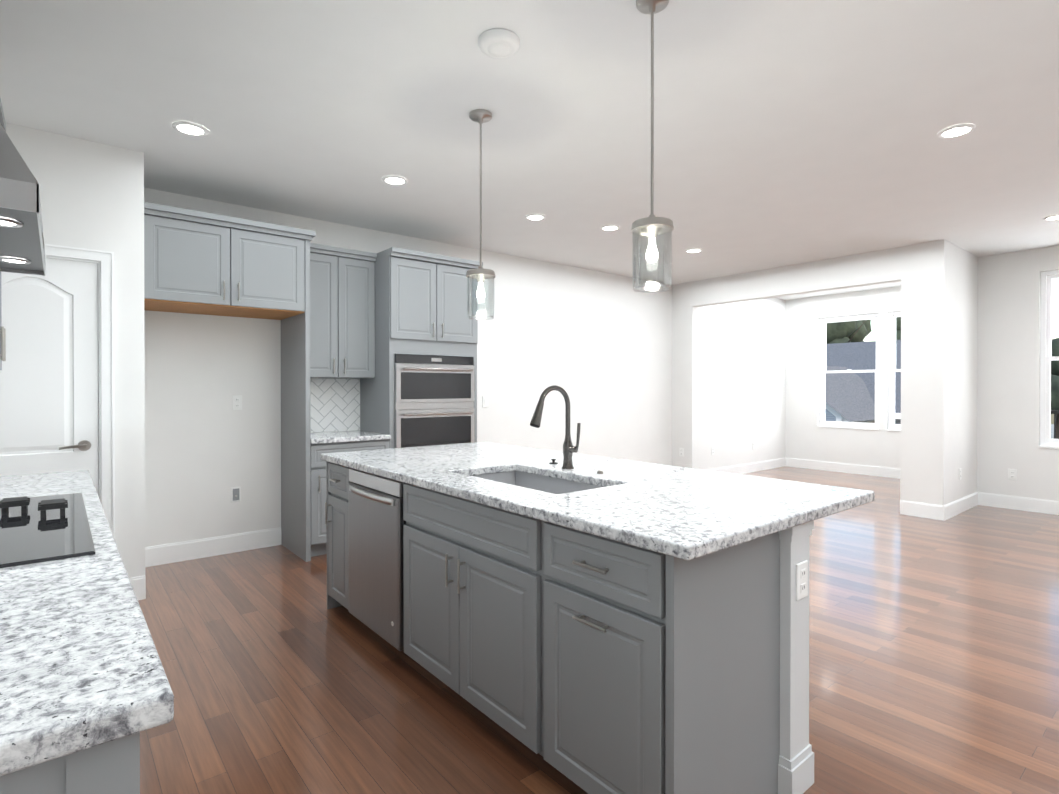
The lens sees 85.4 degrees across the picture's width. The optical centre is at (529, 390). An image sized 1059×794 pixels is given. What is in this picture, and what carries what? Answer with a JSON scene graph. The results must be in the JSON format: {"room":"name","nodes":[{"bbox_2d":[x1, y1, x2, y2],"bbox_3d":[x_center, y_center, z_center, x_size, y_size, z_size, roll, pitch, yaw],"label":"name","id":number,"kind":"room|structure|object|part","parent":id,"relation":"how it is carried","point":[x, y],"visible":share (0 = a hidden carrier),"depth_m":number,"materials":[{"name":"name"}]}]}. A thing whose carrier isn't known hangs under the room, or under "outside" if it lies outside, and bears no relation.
{"room":"kitchen","nodes":[
{"label":"kitchen","id":0,"kind":"room"},
{"bbox_2d":[5,122,144,577],"bbox_3d":[-2.972,-0.090,3.521,0.948,2.745,0.745,0,0,-39],"label":"wall","id":1,"kind":"structure","parent":0,"point":[91,194],"depth_m":3.45,"materials":[{"name":"paint"}]},
{"bbox_2d":[0,258,98,495],"bbox_3d":[-2.771,0.263,3.207,0.582,2.030,0.092,0,0,-39],"label":"pantry door","id":2,"kind":"structure","parent":1,"relation":"in","point":[49,397],"depth_m":3.26,"materials":[{"name":"white wood"}]},
{"bbox_2d":[44,244,114,537],"bbox_3d":[-2.799,0.231,3.240,0.734,2.107,0.132,0,0,-39],"label":"door frame","id":3,"kind":"structure","parent":1,"relation":"attached to","point":[104,260],"depth_m":3.40,"materials":[{"name":"white wood"}]},
{"bbox_2d":[144,188,671,546],"bbox_3d":[-0.772,-0.102,5.902,7.370,2.745,0.140,0,0,-39],"label":"wall","id":4,"kind":"structure","parent":0,"point":[596,346],"depth_m":5.84,"materials":[{"name":"paint"}]},
{"bbox_2d":[145,527,280,566],"bbox_3d":[-2.446,1.207,4.432,1.012,0.142,0.014,0,0,-39],"label":"baseboard","id":5,"kind":"structure","parent":4,"relation":"attached to","point":[187,550],"depth_m":4.42,"materials":[{"name":"white wood"}]},
{"bbox_2d":[144,206,307,321],"bbox_3d":[-2.252,-0.870,4.188,1.008,0.562,0.617,0,0,-39],"label":"upper cabinet","id":6,"kind":"object","parent":4,"relation":"attached to","point":[194,263],"depth_m":3.94,"materials":[{"name":"grey wood"}]},
{"bbox_2d":[231,487,240,501],"bbox_3d":[-2.317,0.822,4.534,0.072,0.116,0.018,0,0,-39],"label":"electrical outlet plate","id":7,"kind":"object","parent":4,"relation":"attached to","point":[236,491],"depth_m":4.53,"materials":[{"name":"white plastic"}]},
{"bbox_2d":[232,395,241,409],"bbox_3d":[-2.312,0.097,4.540,0.072,0.116,0.009,0,0,-39],"label":"electrical outlet plate","id":8,"kind":"object","parent":4,"relation":"attached to","point":[236,399],"depth_m":4.54,"materials":[{"name":"white plastic"}]},
{"bbox_2d":[284,246,375,381],"bbox_3d":[-1.678,-0.619,4.849,0.647,1.031,0.327,0,0,-39],"label":"upper cabinet","id":9,"kind":"object","parent":4,"relation":"attached to","point":[336,338],"depth_m":4.71,"materials":[{"name":"grey wood"}]},
{"bbox_2d":[376,250,478,357],"bbox_3d":[-1.000,-0.722,5.217,0.867,0.830,0.617,0,0,-39],"label":"upper cabinet","id":10,"kind":"object","parent":4,"relation":"attached to","point":[390,335],"depth_m":4.91,"materials":[{"name":"grey wood"}]},
{"bbox_2d":[0,0,1058,299],"bbox_3d":[2.845,-1.512,3.512,10.534,0.100,8.735,0,0,-39],"label":"ceiling","id":11,"kind":"structure","parent":0,"point":[790,132],"depth_m":3.04,"materials":[{"name":"paint"}]},
{"bbox_2d":[172,121,207,135],"bbox_3d":[-1.888,-1.454,3.197,0.176,0.010,0.176,0,0,-39],"label":"recessed light","id":12,"kind":"object","parent":11,"relation":"in","point":[189,128],"visible":0.98,"depth_m":3.18,"materials":[{"name":"white"}]},
{"bbox_2d":[382,175,407,184],"bbox_3d":[-0.937,-1.458,3.993,0.176,0.010,0.176,0,0,-39],"label":"recessed light","id":13,"kind":"object","parent":11,"relation":"in","point":[394,180],"visible":0.96,"depth_m":3.98,"materials":[{"name":"white"}]},
{"bbox_2d":[466,109,495,319],"bbox_3d":[-0.258,-0.919,3.037,0.158,1.077,0.158,0,0,-39],"label":"pendant light","id":14,"kind":"object","parent":11,"relation":"hanging from","point":[480,274],"visible":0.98,"depth_m":3.02,"materials":[{"name":"clear glass"}]},
{"bbox_3d":[-0.258,-0.493,3.039,0.146,0.224,0.146,0,0,-39],"label":"glass","id":15,"kind":"part","parent":14,"relation":"part of","materials":[{"name":"clear glass"}]},
{"bbox_3d":[-0.258,-0.526,3.039,0.045,0.091,0.045,0,0,-39],"label":"bulb","id":16,"kind":"part","parent":14,"relation":"part of","materials":[{"name":"white glass"}]},
{"bbox_2d":[478,29,519,57],"bbox_3d":[-0.127,-1.436,2.393,0.172,0.038,0.172,0,0,-39],"label":"smoke detector","id":17,"kind":"object","parent":11,"relation":"attached to","point":[499,43],"visible":1,"depth_m":2.36,"materials":[{"name":"white plastic"}]},
{"bbox_2d":[525,214,545,220],"bbox_3d":[0.050,-1.462,4.855,0.176,0.010,0.176,0,0,-39],"label":"recessed light","id":18,"kind":"object","parent":11,"relation":"in","point":[534,217],"visible":1,"depth_m":4.85,"materials":[{"name":"white"}]},
{"bbox_2d":[601,225,619,230],"bbox_3d":[0.728,-1.464,5.180,0.176,0.010,0.176,0,0,-39],"label":"recessed light","id":19,"kind":"object","parent":11,"relation":"in","point":[610,227],"visible":1,"depth_m":5.16,"materials":[{"name":"white"}]},
{"bbox_2d":[631,0,673,291],"bbox_3d":[0.457,-0.915,2.138,0.158,1.077,0.158,0,0,-39],"label":"pendant light","id":20,"kind":"object","parent":11,"relation":"hanging from","point":[651,227],"visible":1,"depth_m":2.13,"materials":[{"name":"clear glass"}]},
{"bbox_3d":[0.457,-0.488,2.140,0.146,0.224,0.146,0,0,-39],"label":"glass","id":21,"kind":"part","parent":20,"relation":"part of","materials":[{"name":"clear glass"}]},
{"bbox_3d":[0.457,-0.522,2.140,0.045,0.091,0.045,0,0,-39],"label":"bulb","id":22,"kind":"part","parent":20,"relation":"part of","materials":[{"name":"white glass"}]},
{"bbox_2d":[685,248,701,252],"bbox_3d":[1.729,-1.468,6.041,0.176,0.010,0.176,0,0,-39],"label":"recessed light","id":23,"kind":"object","parent":11,"relation":"in","point":[694,250],"visible":1,"depth_m":6.02,"materials":[{"name":"white"}]},
{"bbox_2d":[937,124,975,137],"bbox_3d":[2.399,-1.454,3.226,0.176,0.010,0.176,0,0,-39],"label":"recessed light","id":24,"kind":"object","parent":11,"relation":"in","point":[956,130],"visible":1,"depth_m":3.21,"materials":[{"name":"white"}]},
{"bbox_2d":[1043,214,1058,220],"bbox_3d":[4.462,-1.462,4.857,0.176,0.010,0.176,0,0,-39],"label":"recessed light","id":25,"kind":"object","parent":11,"relation":"in","point":[1052,217],"visible":0.98,"depth_m":4.88,"materials":[{"name":"white"}]},
{"bbox_2d":[138,466,1058,793],"bbox_3d":[2.845,1.323,3.527,10.534,0.080,8.735,0,0,-39],"label":"floor","id":26,"kind":"structure","parent":0,"point":[934,656],"depth_m":2.56,"materials":[{"name":"brown wood"}]},
{"bbox_2d":[0,470,173,793],"bbox_3d":[-1.508,0.786,1.510,0.645,1.014,2.552,0,0,-39],"label":"kitchen counter","id":27,"kind":"object","parent":26,"relation":"on","point":[86,696],"visible":1,"depth_m":0.84,"materials":[{"name":"white stone"}]},
{"bbox_2d":[0,493,94,567],"bbox_3d":[-1.514,0.352,1.534,0.525,0.052,0.960,0,0,-39],"label":"cooktop","id":28,"kind":"object","parent":27,"relation":"in","point":[53,528],"depth_m":1.53,"materials":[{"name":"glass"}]},
{"bbox_2d":[284,438,335,561],"bbox_3d":[-1.771,0.839,4.611,0.191,0.876,0.587,0,0,-39],"label":"base cabinet","id":29,"kind":"object","parent":26,"relation":"on","point":[305,477],"depth_m":4.37,"materials":[{"name":"grey wood"}]},
{"bbox_2d":[284,430,391,445],"bbox_3d":[-1.582,0.381,4.738,0.645,0.038,0.627,0,0,-39],"label":"countertop","id":30,"kind":"structure","parent":29,"relation":"on","point":[321,435],"depth_m":4.59,"materials":[{"name":"white stone"}]},
{"bbox_2d":[336,442,351,451],"bbox_3d":[-1.657,0.838,4.705,0.106,0.876,0.587,0,0,-39],"label":"base cabinet","id":31,"kind":"object","parent":26,"relation":"on","point":[340,446],"depth_m":4.48,"materials":[{"name":"grey wood"}]},
{"bbox_2d":[352,442,363,450],"bbox_3d":[-1.575,0.838,4.772,0.106,0.876,0.587,0,0,-39],"label":"base cabinet","id":32,"kind":"object","parent":26,"relation":"on","point":[356,446],"depth_m":4.55,"materials":[{"name":"grey wood"}]},
{"bbox_2d":[364,442,375,449],"bbox_3d":[-1.493,0.837,4.840,0.106,0.876,0.587,0,0,-39],"label":"base cabinet","id":33,"kind":"object","parent":26,"relation":"on","point":[367,445],"depth_m":4.61,"materials":[{"name":"grey wood"}]},
{"bbox_2d":[376,438,391,449],"bbox_3d":[-1.399,0.837,4.917,0.138,0.876,0.587,0,0,-39],"label":"base cabinet","id":34,"kind":"object","parent":26,"relation":"on","point":[387,444],"depth_m":4.69,"materials":[{"name":"grey wood"}]},
{"bbox_2d":[368,350,475,447],"bbox_3d":[-0.950,0.209,5.161,0.774,1.026,0.481,0,0,-39],"label":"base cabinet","id":35,"kind":"object","parent":26,"relation":"on","point":[417,399],"depth_m":4.92,"materials":[{"name":"wood"}]},
{"bbox_2d":[394,354,473,447],"bbox_3d":[-0.935,0.209,5.143,0.774,1.026,0.527,0,0,-39],"label":"oven","id":36,"kind":"object","parent":35,"relation":"in","point":[434,393],"depth_m":4.95,"materials":[{"name":"silver metal"}]},
{"bbox_2d":[321,457,813,793],"bbox_3d":[-0.143,0.849,2.618,0.737,0.876,2.501,0,0,-39],"label":"kitchen island","id":37,"kind":"object","parent":26,"relation":"on","point":[590,624],"depth_m":1.81,"materials":[{"name":"grey wood"}]},
{"bbox_2d":[348,468,405,650],"bbox_3d":[-0.780,0.805,2.863,0.066,0.791,0.602,0,0,-39],"label":"dishwasher","id":38,"kind":"object","parent":37,"relation":"in","point":[376,522],"depth_m":2.80,"materials":[{"name":"silver metal"}]},
{"bbox_2d":[321,442,874,560],"bbox_3d":[0.032,0.391,2.750,1.166,0.038,2.540,0,0,-39],"label":"island countertop","id":39,"kind":"structure","parent":37,"relation":"on","point":[696,513],"depth_m":2.07,"materials":[{"name":"white stone"}]},
{"bbox_2d":[473,469,604,492],"bbox_3d":[0.014,0.516,2.499,0.453,0.233,0.814,0,0,-39],"label":"sink","id":40,"kind":"object","parent":39,"relation":"in","point":[550,482],"depth_m":2.77,"materials":[{"name":"silver metal"}]},
{"bbox_2d":[530,385,580,468],"bbox_3d":[0.122,0.175,2.656,0.256,0.396,0.107,0,0,-39],"label":"faucet","id":41,"kind":"object","parent":39,"relation":"on","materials":[{"name":"grey metal"}]},
{"bbox_3d":[0.860,0.853,1.860,0.151,0.876,0.058,0,0,-39],"label":"post","id":42,"kind":"part","parent":37,"relation":"part of","materials":[{"name":"paint"}]},
{"bbox_2d":[698,298,785,469],"bbox_3d":[3.237,-0.117,8.764,2.460,2.745,0.140,0,0,-39],"label":"wall","id":43,"kind":"structure","parent":0,"point":[758,372],"depth_m":8.64,"materials":[{"name":"paint"}]},
{"bbox_2d":[709,457,785,473],"bbox_3d":[3.279,1.185,8.704,2.440,0.142,0.014,0,0,-39],"label":"baseboard","id":44,"kind":"structure","parent":43,"relation":"attached to","point":[781,462],"depth_m":8.83,"materials":[{"name":"white wood"}]},
{"bbox_2d":[672,240,951,505],"bbox_3d":[3.085,-0.107,6.901,0.141,2.745,3.215,0,0,-39],"label":"wall","id":45,"kind":"structure","parent":0,"point":[938,280],"depth_m":5.87,"materials":[{"name":"paint"}]},
{"bbox_2d":[679,448,683,456],"bbox_3d":[2.111,0.860,7.973,0.009,0.116,0.072,0,0,-39],"label":"electrical outlet plate","id":46,"kind":"object","parent":45,"relation":"attached to","point":[681,450],"depth_m":7.97,"materials":[{"name":"white plastic"}]},
{"bbox_2d":[900,500,945,520],"bbox_3d":[3.928,1.200,5.760,0.014,0.142,0.370,0,0,-39],"label":"baseboard","id":47,"kind":"structure","parent":45,"relation":"attached to","point":[938,512],"depth_m":5.74,"materials":[{"name":"white wood"}]},
{"bbox_2d":[786,286,900,468],"bbox_3d":[5.042,-0.116,8.622,0.140,2.745,2.650,0,0,-39],"label":"wall","id":48,"kind":"structure","parent":0,"point":[881,447],"depth_m":9.02,"materials":[{"name":"paint"}]},
{"bbox_2d":[786,458,900,478],"bbox_3d":[5.027,1.186,8.526,0.014,0.142,2.510,0,0,-39],"label":"baseboard","id":49,"kind":"structure","parent":48,"relation":"attached to","point":[791,462],"depth_m":8.76,"materials":[{"name":"white wood"}]},
{"bbox_2d":[817,313,878,429],"bbox_3d":[4.886,-0.280,8.785,0.132,1.726,0.880,0,0,-39],"label":"window","id":50,"kind":"structure","parent":48,"relation":"in","point":[822,372],"depth_m":8.88,"materials":[{"name":"white plastic"}]},
{"bbox_2d":[825,366,874,422],"bbox_3d":[8.968,1.708,18.053,4.700,5.000,3.900,0,0,-39],"label":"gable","id":51,"kind":"object","parent":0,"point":[848,398],"visible":0.06,"depth_m":16.72,"materials":[{"name":"grey"}]},
{"bbox_2d":[860,319,871,341],"bbox_3d":[28.744,-1.489,50.013,5.613,11.062,5.374,0,0,-39],"label":"tree","id":52,"kind":"object","parent":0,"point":[867,323],"visible":0.02,"depth_m":49.27,"materials":[{"name":"green plant"}]},
{"bbox_2d":[948,244,977,503],"bbox_3d":[5.053,-0.106,6.676,2.595,2.745,0.370,0,0,-39],"label":"wall","id":53,"kind":"structure","parent":0,"point":[964,264],"depth_m":6.05,"materials":[{"name":"paint"}]},
{"bbox_2d":[946,492,981,519],"bbox_3d":[4.504,1.199,5.983,1.185,0.142,0.014,0,0,-39],"label":"baseboard","id":54,"kind":"structure","parent":53,"relation":"attached to","point":[954,508],"depth_m":6.00,"materials":[{"name":"white wood"}]},
{"bbox_2d":[977,246,1058,500],"bbox_3d":[6.588,-0.095,4.515,0.140,2.745,4.920,0,0,-39],"label":"wall","id":55,"kind":"structure","parent":0,"point":[1008,382],"depth_m":6.14,"materials":[{"name":"paint"}]},
{"bbox_2d":[1008,469,1016,479],"bbox_3d":[5.161,0.899,6.138,0.008,0.116,0.072,0,0,-39],"label":"electrical outlet plate","id":56,"kind":"object","parent":55,"relation":"attached to","point":[1012,473],"depth_m":6.13,"materials":[{"name":"white plastic"}]},
{"bbox_2d":[982,492,1058,514],"bbox_3d":[6.529,1.207,4.472,0.014,0.142,4.920,0,0,-39],"label":"baseboard","id":57,"kind":"structure","parent":55,"relation":"attached to","point":[988,499],"depth_m":6.07,"materials":[{"name":"white wood"}]},
{"bbox_2d":[1038,270,1058,448],"bbox_3d":[5.628,-0.318,5.656,0.132,1.836,0.904,0,0,-39],"label":"window","id":58,"kind":"structure","parent":55,"relation":"in","point":[1046,359],"depth_m":5.97,"materials":[{"name":"white plastic"}]},
{"bbox_3d":[-1.090,-0.074,0.375,0.140,2.745,8.275,0,0,-39],"label":"wall","id":59,"kind":"structure","parent":0,"visible":0},
{"bbox_2d":[0,110,5,369],"bbox_3d":[-2.207,-0.600,2.118,0.345,1.040,0.670,0,0,-39],"label":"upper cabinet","id":60,"kind":"object","parent":59,"relation":"attached to","point":[2,328],"depth_m":2.35,"materials":[{"name":"grey wood"}]},
{"bbox_2d":[0,124,45,275],"bbox_3d":[-1.617,-0.928,1.521,0.501,1.042,0.960,0,0,-39],"label":"range hood","id":61,"kind":"object","parent":59,"relation":"attached to","point":[22,248],"visible":1,"depth_m":1.39,"materials":[{"name":"silver metal"}]},
{"label":"outside","id":62,"kind":"structure","parent":0,"visible":0},
{"bbox_2d":[1051,424,1053,438],"bbox_3d":[32.127,4.197,39.432,80.086,0.200,100.000,0,0,-39],"label":"ground","id":63,"kind":"structure","parent":62,"point":[1052,431],"depth_m":56.01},
{"bbox_2d":[826,320,867,343],"bbox_3d":[23.547,-1.511,43.855,6.418,11.170,5.528,0,0,-39],"label":"tree","id":64,"kind":"object","parent":63,"relation":"on","point":[847,332],"visible":0.1,"depth_m":42.80,"materials":[{"name":"green plant"}]},
{"bbox_2d":[826,340,900,423],"bbox_3d":[12.361,1.159,22.522,10.780,6.050,9.700,0,0,-39],"label":"house","id":65,"kind":"structure","parent":63,"relation":"on","point":[857,355],"depth_m":20.62,"materials":[{"name":"grey"}]},
{"bbox_2d":[896,317,900,339],"bbox_3d":[24.895,-1.065,38.343,4.908,10.335,5.202,0,0,-39],"label":"tree","id":66,"kind":"object","parent":63,"relation":"on","point":[898,328],"visible":0.04,"depth_m":36.79,"materials":[{"name":"green plant"}]},
{"bbox_2d":[1051,338,1058,438],"bbox_3d":[31.654,0.472,34.706,5.030,7.300,4.201,0,0,-39],"label":"tree","id":67,"kind":"object","parent":63,"relation":"on","point":[1055,381],"visible":0.33,"depth_m":33.73,"materials":[{"name":"green plant"}]}
]}

